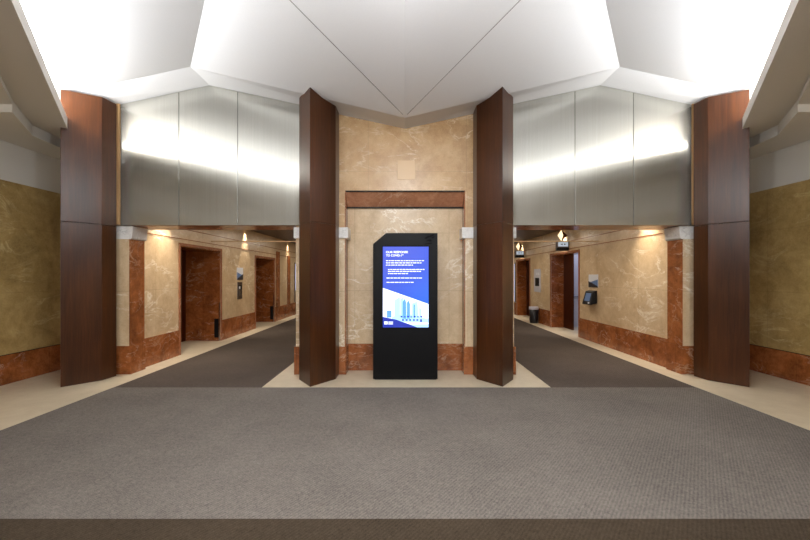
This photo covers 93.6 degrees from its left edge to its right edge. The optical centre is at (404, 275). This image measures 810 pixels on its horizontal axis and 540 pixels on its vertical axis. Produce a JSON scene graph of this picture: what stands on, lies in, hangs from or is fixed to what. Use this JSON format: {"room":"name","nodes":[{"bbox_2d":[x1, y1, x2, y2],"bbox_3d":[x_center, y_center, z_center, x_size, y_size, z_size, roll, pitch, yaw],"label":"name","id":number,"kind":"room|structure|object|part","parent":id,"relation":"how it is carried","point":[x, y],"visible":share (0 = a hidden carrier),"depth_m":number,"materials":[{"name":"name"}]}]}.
{"room":"lobby","nodes":[
{"label":"lobby","id":0,"kind":"room"},
{"bbox_2d":[0,140,59,192],"bbox_3d":[-5.731,-1.680,0.125,0.238,0.700,12.250,0,0,0],"label":"wall","id":1,"kind":"structure","parent":0,"point":[18,164],"depth_m":5.66,"materials":[{"name":"paint"}]},
{"bbox_2d":[0,179,60,355],"bbox_3d":[-5.707,-0.117,0.125,0.285,2.425,12.250,0,0,0],"label":"wall","id":2,"kind":"structure","parent":0,"point":[30,221],"depth_m":5.62,"materials":[{"name":"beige stone"}]},
{"bbox_2d":[0,0,66,159],"bbox_3d":[-3.885,-2.035,1.450,4.630,0.290,9.900,0,0,0],"label":"ceiling","id":3,"kind":"structure","parent":0,"point":[32,113],"depth_m":4.20,"materials":[{"name":"paint"}]},
{"bbox_2d":[116,225,295,337],"bbox_3d":[-4.740,0.110,11.855,0.800,2.820,11.290,0,0,0],"label":"wall","id":4,"kind":"structure","parent":0,"point":[161,252],"depth_m":8.66,"materials":[{"name":"beige stone"}]},
{"bbox_2d":[179,243,221,354],"bbox_3d":[-4.749,0.440,8.130,0.862,2.160,1.700,0,0,0],"label":"door","id":5,"kind":"structure","parent":4,"relation":"in","point":[200,267],"depth_m":8.91,"materials":[{"name":"brown wood"}]},
{"bbox_3d":[-4.420,1.220,8.907,0.100,0.440,0.006,0,0,0],"label":"kick plate","id":6,"kind":"part","parent":5,"relation":"part of","materials":[{"name":"black metal"}]},
{"bbox_2d":[145,302,295,366],"bbox_3d":[-4.330,1.280,11.855,0.020,0.480,11.290,0,0,0],"label":"baseboard","id":7,"kind":"structure","parent":4,"relation":"attached to","point":[159,348],"depth_m":7.28,"materials":[{"name":"red stone"}]},
{"bbox_2d":[147,230,294,257],"bbox_3d":[-4.338,-0.820,11.950,0.007,0.216,11.100,0,0,0],"label":"trim","id":8,"kind":"structure","parent":4,"relation":"attached to","point":[188,230],"depth_m":8.74,"materials":[{"name":"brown wood"}]},
{"bbox_2d":[237,282,241,298],"bbox_3d":[-4.328,0.380,9.965,0.024,0.440,0.270,0,0,0],"label":"panel","id":9,"kind":"object","parent":4,"relation":"attached to","point":[239,284],"visible":1,"depth_m":9.93,"materials":[{"name":"grey metal"}]},
{"bbox_2d":[237,267,242,279],"bbox_3d":[-4.332,-0.060,9.980,0.015,0.320,0.360,0,0,0],"label":"notice","id":10,"kind":"object","parent":4,"relation":"attached to","point":[239,270],"visible":1,"depth_m":9.94,"materials":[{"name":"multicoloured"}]},
{"bbox_2d":[211,241,295,241],"bbox_3d":[-3.022,-0.775,8.505,2.635,0.020,0.030,0,0,0],"label":"trim","id":11,"kind":"structure","parent":4,"relation":"attached to","point":[211,241],"depth_m":8.49,"materials":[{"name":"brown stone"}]},
{"bbox_2d":[255,255,274,328],"bbox_3d":[-4.749,0.460,11.820,0.862,2.120,1.700,0,0,0],"label":"door","id":12,"kind":"structure","parent":4,"relation":"in","point":[264,266],"depth_m":12.60,"materials":[{"name":"brown wood"}]},
{"bbox_3d":[-4.420,1.220,12.597,0.100,0.440,0.006,0,0,0],"label":"kick plate","id":13,"kind":"part","parent":12,"relation":"part of","materials":[{"name":"black metal"}]},
{"bbox_2d":[276,251,279,306],"bbox_3d":[-4.324,0.105,12.940,0.029,1.870,0.320,0,0,0],"label":"strip","id":14,"kind":"object","parent":4,"relation":"attached to","point":[277,252],"visible":1,"depth_m":12.85,"materials":[{"name":"brown stone"}]},
{"bbox_2d":[287,256,289,303],"bbox_3d":[-4.324,0.150,14.150,0.029,1.780,0.300,0,0,0],"label":"strip","id":15,"kind":"object","parent":4,"relation":"attached to","point":[288,257],"visible":1,"depth_m":14.06,"materials":[{"name":"brown stone"}]},
{"bbox_2d":[294,262,295,301],"bbox_3d":[-4.324,0.245,15.575,0.029,1.550,1.370,0,0,0],"label":"glazed panel","id":16,"kind":"object","parent":4,"relation":"attached to","point":[294,262],"visible":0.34,"depth_m":14.89,"materials":[{"name":"clear glass"}]},
{"bbox_3d":[-4.324,0.245,15.575,0.029,1.550,1.370,0,0,0],"label":"frame","id":17,"kind":"part","parent":16,"relation":"part of","materials":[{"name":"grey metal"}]},
{"bbox_2d":[134,225,295,229],"bbox_3d":[-3.030,-1.378,6.140,2.660,1.204,0.520,0,0,0],"label":"ceiling","id":18,"kind":"structure","parent":0,"point":[179,227],"depth_m":6.08,"materials":[{"name":"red paint"}]},
{"bbox_2d":[251,230,295,243],"bbox_3d":[-3.033,-1.330,11.950,2.655,0.100,11.100,0,0,0],"label":"ceiling","id":19,"kind":"structure","parent":0,"point":[287,235],"depth_m":11.44,"materials":[{"name":"paint"}]},
{"bbox_2d":[20,0,789,128],"bbox_3d":[0.000,-2.507,-0.160,12.400,1.054,12.080,0,0,0],"label":"ceiling","id":20,"kind":"structure","parent":0,"point":[116,51],"depth_m":4.53,"materials":[{"name":"white paint"}]},
{"bbox_2d":[290,0,402,114],"bbox_3d":[-1.190,-2.797,3.790,0.006,1.069,3.856,0,0,37],"label":"trim","id":21,"kind":"structure","parent":20,"relation":"attached to","point":[290,0],"depth_m":4.32,"materials":[{"name":"grey"}]},
{"bbox_2d":[407,0,519,114],"bbox_3d":[1.190,-2.797,3.790,0.006,1.069,3.856,0,0,-37],"label":"trim","id":22,"kind":"structure","parent":20,"relation":"attached to","point":[519,0],"depth_m":4.32,"materials":[{"name":"grey"}]},
{"bbox_2d":[0,315,809,429],"bbox_3d":[0.000,1.620,5.750,13.200,0.200,23.900,0,0,0],"label":"floor","id":23,"kind":"structure","parent":0,"point":[26,399],"depth_m":5.28,"materials":[{"name":"stone"}]},
{"bbox_2d":[60,89,115,386],"bbox_3d":[-4.672,-0.546,5.523,0.570,4.132,0.674,0,0,0],"label":"wooden pillar","id":24,"kind":"structure","parent":23,"relation":"on","point":[88,142],"depth_m":5.40,"materials":[{"name":"brown wood"}]},
{"bbox_2d":[116,104,120,224],"bbox_3d":[-4.409,-1.715,5.845,0.063,1.850,0.050,0,0,0],"label":"trim","id":25,"kind":"structure","parent":24,"relation":"attached to","point":[117,105],"depth_m":5.82,"materials":[{"name":"brown wood"}]},
{"bbox_2d":[116,226,147,373],"bbox_3d":[-4.575,0.376,6.034,0.750,2.288,0.343,0,0,0],"label":"marble pilaster","id":26,"kind":"object","parent":23,"relation":"on","point":[130,240],"visible":0.47,"depth_m":5.88,"materials":[{"name":"brown stone"}]},
{"bbox_2d":[116,318,295,386],"bbox_3d":[-2.955,1.516,11.329,2.000,0.008,12.343,0,0,0],"label":"carpet runner","id":27,"kind":"object","parent":23,"relation":"on","point":[253,360],"visible":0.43,"depth_m":6.35,"materials":[{"name":"grey carpet"}]},
{"bbox_2d":[299,88,338,386],"bbox_3d":[-1.286,-0.551,5.535,0.541,4.143,0.651,0,0,0],"label":"wooden pillar","id":28,"kind":"structure","parent":23,"relation":"on","point":[318,117],"depth_m":5.41,"materials":[{"name":"brown wood"}]},
{"bbox_2d":[294,191,350,374],"bbox_3d":[-1.294,0.103,5.985,0.841,2.834,0.290,0,0,0],"label":"pier","id":29,"kind":"object","parent":23,"relation":"on","point":[344,231],"visible":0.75,"depth_m":5.87,"materials":[{"name":"beige stone"}]},
{"bbox_2d":[0,387,809,518],"bbox_3d":[0.000,1.516,3.762,7.920,0.008,2.790,0,0,0],"label":"carpet","id":30,"kind":"object","parent":23,"relation":"on","point":[115,452],"visible":1,"depth_m":3.24,"materials":[{"name":"grey carpet"}]},
{"bbox_2d":[0,519,809,539],"bbox_3d":[0.000,1.516,-1.766,7.920,0.008,8.267,0,0,0],"label":"carpet","id":31,"kind":"object","parent":23,"relation":"on","point":[10,529],"visible":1,"depth_m":2.28,"materials":[{"name":"brown carpet"}]},
{"bbox_2d":[373,233,437,379],"bbox_3d":[0.004,0.446,5.636,0.944,2.148,0.175,0,0,0],"label":"kiosk","id":32,"kind":"object","parent":23,"relation":"on","point":[405,265],"visible":1,"depth_m":5.55,"materials":[{"name":"black metal"}]},
{"bbox_2d":[383,288,428,324],"bbox_3d":[0.010,0.462,5.552,0.666,0.576,0.001,0,0,0],"label":"picture","id":33,"kind":"object","parent":32,"relation":"attached to","point":[401,306],"depth_m":5.55,"materials":[{"name":"blue"}]},
{"bbox_2d":[459,191,515,374],"bbox_3d":[1.294,0.103,5.985,0.841,2.834,0.290,0,0,0],"label":"pier","id":34,"kind":"object","parent":23,"relation":"on","point":[466,232],"visible":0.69,"depth_m":5.87,"materials":[{"name":"beige stone"}]},
{"bbox_2d":[473,87,512,386],"bbox_3d":[1.321,-0.556,5.535,0.541,4.151,0.651,0,0,0],"label":"wooden pillar","id":35,"kind":"structure","parent":23,"relation":"on","point":[493,117],"depth_m":5.40,"materials":[{"name":"brown wood"}]},
{"bbox_2d":[529,306,538,322],"bbox_3d":[4.170,1.258,12.300,0.304,0.525,0.304,0,0,0],"label":"litter bin","id":36,"kind":"object","parent":23,"relation":"on","point":[533,310],"visible":1,"depth_m":12.19,"materials":[{"name":"black metal"}]},
{"bbox_2d":[514,318,693,386],"bbox_3d":[2.973,1.516,11.329,1.965,0.008,12.343,0,0,0],"label":"carpet runner","id":37,"kind":"object","parent":23,"relation":"on","point":[557,360],"visible":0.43,"depth_m":6.49,"materials":[{"name":"grey carpet"}]},
{"bbox_2d":[664,226,693,373],"bbox_3d":[4.590,0.376,6.034,0.720,2.288,0.343,0,0,0],"label":"marble pilaster","id":38,"kind":"object","parent":23,"relation":"on","point":[680,239],"visible":0.44,"depth_m":5.90,"materials":[{"name":"brown stone"}]},
{"bbox_2d":[694,89,749,386],"bbox_3d":[4.672,-0.546,5.523,0.570,4.132,0.674,0,0,0],"label":"wooden pillar","id":39,"kind":"structure","parent":23,"relation":"on","point":[721,142],"depth_m":5.41,"materials":[{"name":"brown wood"}]},
{"bbox_2d":[691,104,693,224],"bbox_3d":[4.423,-1.715,5.845,0.033,1.850,0.050,0,0,0],"label":"trim","id":40,"kind":"structure","parent":39,"relation":"attached to","point":[692,105],"depth_m":5.83,"materials":[{"name":"brown wood"}]},
{"bbox_2d":[348,208,461,343],"bbox_3d":[0.000,-0.630,11.815,3.410,4.300,11.370,0,0,0],"label":"wall","id":41,"kind":"structure","parent":0,"point":[366,225],"depth_m":6.13,"materials":[{"name":"beige stone"}]},
{"bbox_2d":[349,344,460,370],"bbox_3d":[0.000,1.305,6.120,1.838,0.430,0.020,0,0,0],"label":"baseboard","id":42,"kind":"structure","parent":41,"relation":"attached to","point":[360,355],"depth_m":6.11,"materials":[{"name":"red stone"}]},
{"bbox_2d":[339,114,472,190],"bbox_3d":[0.000,-1.923,6.010,3.240,1.214,0.239,0,0,0],"label":"wall","id":43,"kind":"structure","parent":0,"point":[370,152],"depth_m":5.89,"materials":[{"name":"beige stone"}]},
{"bbox_2d":[346,191,463,207],"bbox_3d":[0.000,-1.205,6.004,1.858,0.234,0.252,0,0,0],"label":"lintel","id":44,"kind":"object","parent":43,"relation":"attached to","point":[355,199],"visible":1,"depth_m":6.00,"materials":[{"name":"red stone"}]},
{"bbox_2d":[398,160,414,179],"bbox_3d":[0.022,-1.640,5.886,0.275,0.300,0.008,0,0,0],"label":"wall plate","id":45,"kind":"object","parent":43,"relation":"attached to","point":[406,168],"visible":1,"depth_m":5.88,"materials":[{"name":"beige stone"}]},
{"bbox_2d":[514,230,558,243],"bbox_3d":[3.033,-1.330,11.950,2.655,0.100,11.100,0,0,0],"label":"ceiling","id":46,"kind":"structure","parent":0,"point":[521,235],"depth_m":11.44,"materials":[{"name":"paint"}]},
{"bbox_2d":[514,225,677,229],"bbox_3d":[3.030,-1.378,6.140,2.660,1.204,0.520,0,0,0],"label":"ceiling","id":47,"kind":"structure","parent":0,"point":[574,227],"depth_m":6.08,"materials":[{"name":"red paint"}]},
{"bbox_2d":[514,225,692,338],"bbox_3d":[4.520,0.110,11.855,0.360,2.820,11.290,0,0,0],"label":"wall","id":48,"kind":"structure","parent":0,"point":[631,290],"depth_m":7.72,"materials":[{"name":"beige stone"}]},
{"bbox_2d":[514,262,515,301],"bbox_3d":[4.324,0.245,15.575,0.029,1.550,1.370,0,0,0],"label":"glazed panel","id":49,"kind":"object","parent":48,"relation":"attached to","point":[515,262],"visible":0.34,"depth_m":14.89,"materials":[{"name":"clear glass"}]},
{"bbox_3d":[4.330,0.260,15.575,0.019,1.480,1.250,0,0,0],"label":"glass","id":50,"kind":"part","parent":49,"relation":"part of","materials":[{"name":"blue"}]},
{"bbox_3d":[4.324,0.245,15.575,0.029,1.550,1.370,0,0,0],"label":"frame","id":51,"kind":"part","parent":49,"relation":"part of","materials":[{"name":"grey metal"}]},
{"bbox_2d":[515,251,523,257],"bbox_3d":[4.160,-0.795,13.797,0.320,0.250,0.106,0,0,0],"label":"indicator","id":52,"kind":"object","parent":48,"relation":"attached to","point":[518,254],"visible":1,"depth_m":13.75,"materials":[{"name":"grey metal"}]},
{"bbox_2d":[516,258,529,319],"bbox_3d":[4.529,0.445,13.960,0.422,2.150,1.620,0,0,0],"label":"door","id":53,"kind":"structure","parent":48,"relation":"in","point":[522,265],"depth_m":14.70,"materials":[{"name":"brown wood"}]},
{"bbox_2d":[534,269,540,291],"bbox_3d":[4.331,0.145,12.450,0.018,0.750,0.600,0,0,0],"label":"panel","id":54,"kind":"object","parent":48,"relation":"attached to","point":[537,272],"visible":1,"depth_m":12.41,"materials":[{"name":"grey metal"}]},
{"bbox_2d":[514,241,598,241],"bbox_3d":[3.022,-0.775,8.505,2.635,0.020,0.030,0,0,0],"label":"trim","id":55,"kind":"structure","parent":48,"relation":"attached to","point":[514,241],"depth_m":8.49,"materials":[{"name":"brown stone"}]},
{"bbox_2d":[556,242,568,250],"bbox_3d":[4.160,-0.795,10.047,0.320,0.250,0.106,0,0,0],"label":"indicator","id":56,"kind":"object","parent":48,"relation":"attached to","point":[560,246],"visible":0.82,"depth_m":10.00,"materials":[{"name":"grey metal"}]},
{"bbox_2d":[558,230,566,240],"bbox_3d":[4.144,-1.100,10.002,0.223,0.360,0.137,0,0,-31],"label":"lantern","id":57,"kind":"object","parent":56,"relation":"on","point":[561,235],"visible":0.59,"depth_m":9.97,"materials":[{"name":"white glass"}]},
{"bbox_2d":[550,249,579,336],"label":"door","id":58,"kind":"structure","parent":48,"relation":"in","point":[564,266],"depth_m":11.26,"materials":[{"name":"red stone"}]},
{"bbox_2d":[582,290,596,304],"bbox_3d":[4.260,0.495,8.780,0.161,0.324,0.400,0,0,0],"label":"terminal","id":59,"kind":"object","parent":48,"relation":"attached to","point":[590,297],"visible":1,"depth_m":8.66,"materials":[{"name":"black plastic"}]},
{"bbox_2d":[514,302,666,367],"bbox_3d":[4.330,1.280,11.855,0.020,0.480,11.290,0,0,0],"label":"baseboard","id":60,"kind":"structure","parent":48,"relation":"attached to","point":[650,348],"depth_m":7.55,"materials":[{"name":"red stone"}]},
{"bbox_2d":[588,274,597,287],"bbox_3d":[4.332,0.113,8.745,0.015,0.295,0.430,0,0,0],"label":"notice","id":61,"kind":"object","parent":48,"relation":"attached to","point":[593,278],"visible":1,"depth_m":8.72,"materials":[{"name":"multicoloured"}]},
{"bbox_2d":[524,230,662,255],"bbox_3d":[4.338,-0.820,11.950,0.007,0.216,11.100,0,0,0],"label":"trim","id":62,"kind":"structure","parent":48,"relation":"attached to","point":[617,230],"depth_m":8.45,"materials":[{"name":"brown wood"}]},
{"bbox_2d":[743,0,809,159],"bbox_3d":[3.885,-2.035,1.450,4.630,0.290,9.900,0,0,0],"label":"ceiling","id":63,"kind":"structure","parent":0,"point":[777,113],"depth_m":4.20,"materials":[{"name":"paint"}]},
{"bbox_2d":[749,179,809,355],"bbox_3d":[5.707,-0.117,0.125,0.285,2.425,12.250,0,0,0],"label":"wall","id":64,"kind":"structure","parent":0,"point":[779,221],"depth_m":5.62,"materials":[{"name":"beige stone"}]},
{"bbox_2d":[750,140,809,192],"bbox_3d":[5.731,-1.680,0.125,0.238,0.700,12.250,0,0,0],"label":"wall","id":65,"kind":"structure","parent":0,"point":[791,164],"depth_m":5.66,"materials":[{"name":"paint"}]},
{"bbox_3d":[-5.730,1.308,0.125,0.240,0.425,12.250,0,0,0],"label":"wall","id":66,"kind":"structure","parent":0,"visible":0},
{"bbox_2d":[0,344,59,385],"bbox_3d":[-5.600,1.315,0.100,0.020,0.410,12.200,0,0,0],"label":"baseboard","id":67,"kind":"structure","parent":66,"relation":"attached to","point":[19,366],"depth_m":5.64,"materials":[{"name":"red stone"}]},
{"bbox_3d":[5.730,1.308,0.125,0.240,0.425,12.250,0,0,0],"label":"wall","id":68,"kind":"structure","parent":0,"visible":0},
{"bbox_2d":[750,344,809,385],"bbox_3d":[5.600,1.315,0.100,0.020,0.410,12.200,0,0,0],"label":"baseboard","id":69,"kind":"structure","parent":68,"relation":"attached to","point":[790,366],"depth_m":5.64,"materials":[{"name":"red stone"}]},
{"bbox_3d":[3.000,-1.860,5.861,2.800,2.140,0.021,0,0,0],"label":"wall","id":70,"kind":"structure","parent":0,"visible":0},
{"bbox_2d":[513,91,574,225],"bbox_3d":[2.104,-1.809,5.840,1.002,2.066,0.020,0,0,0],"label":"panel","id":71,"kind":"object","parent":70,"relation":"attached to","point":[543,128],"visible":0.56,"depth_m":5.83,"materials":[{"name":"silver metal"}]},
{"bbox_2d":[575,85,632,225],"bbox_3d":[3.057,-1.852,5.840,0.892,2.152,0.020,0,0,0],"label":"panel","id":72,"kind":"object","parent":70,"relation":"attached to","point":[603,114],"visible":1,"depth_m":5.83,"materials":[{"name":"silver metal"}]},
{"bbox_2d":[633,93,690,225],"bbox_3d":[3.953,-1.797,5.840,0.888,2.042,0.020,0,0,0],"label":"panel","id":73,"kind":"object","parent":70,"relation":"attached to","point":[661,127],"visible":1,"depth_m":5.83,"materials":[{"name":"silver metal"}]},
{"bbox_3d":[-3.000,-1.860,5.861,2.800,2.140,0.021,0,0,0],"label":"wall","id":74,"kind":"structure","parent":0,"visible":0},
{"bbox_2d":[120,92,178,225],"bbox_3d":[-3.920,-1.801,5.840,0.894,2.050,0.020,0,0,0],"label":"panel","id":75,"kind":"object","parent":74,"relation":"attached to","point":[149,128],"visible":1,"depth_m":5.83,"materials":[{"name":"silver metal"}]},
{"bbox_2d":[179,85,237,225],"bbox_3d":[-3.018,-1.852,5.840,0.897,2.152,0.020,0,0,0],"label":"panel","id":76,"kind":"object","parent":74,"relation":"attached to","point":[208,115],"visible":1,"depth_m":5.83,"materials":[{"name":"silver metal"}]},
{"bbox_2d":[238,91,298,225],"bbox_3d":[-2.083,-1.805,5.840,0.961,2.058,0.020,0,0,0],"label":"panel","id":77,"kind":"object","parent":74,"relation":"attached to","point":[268,128],"visible":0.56,"depth_m":5.83,"materials":[{"name":"silver metal"}]}
]}

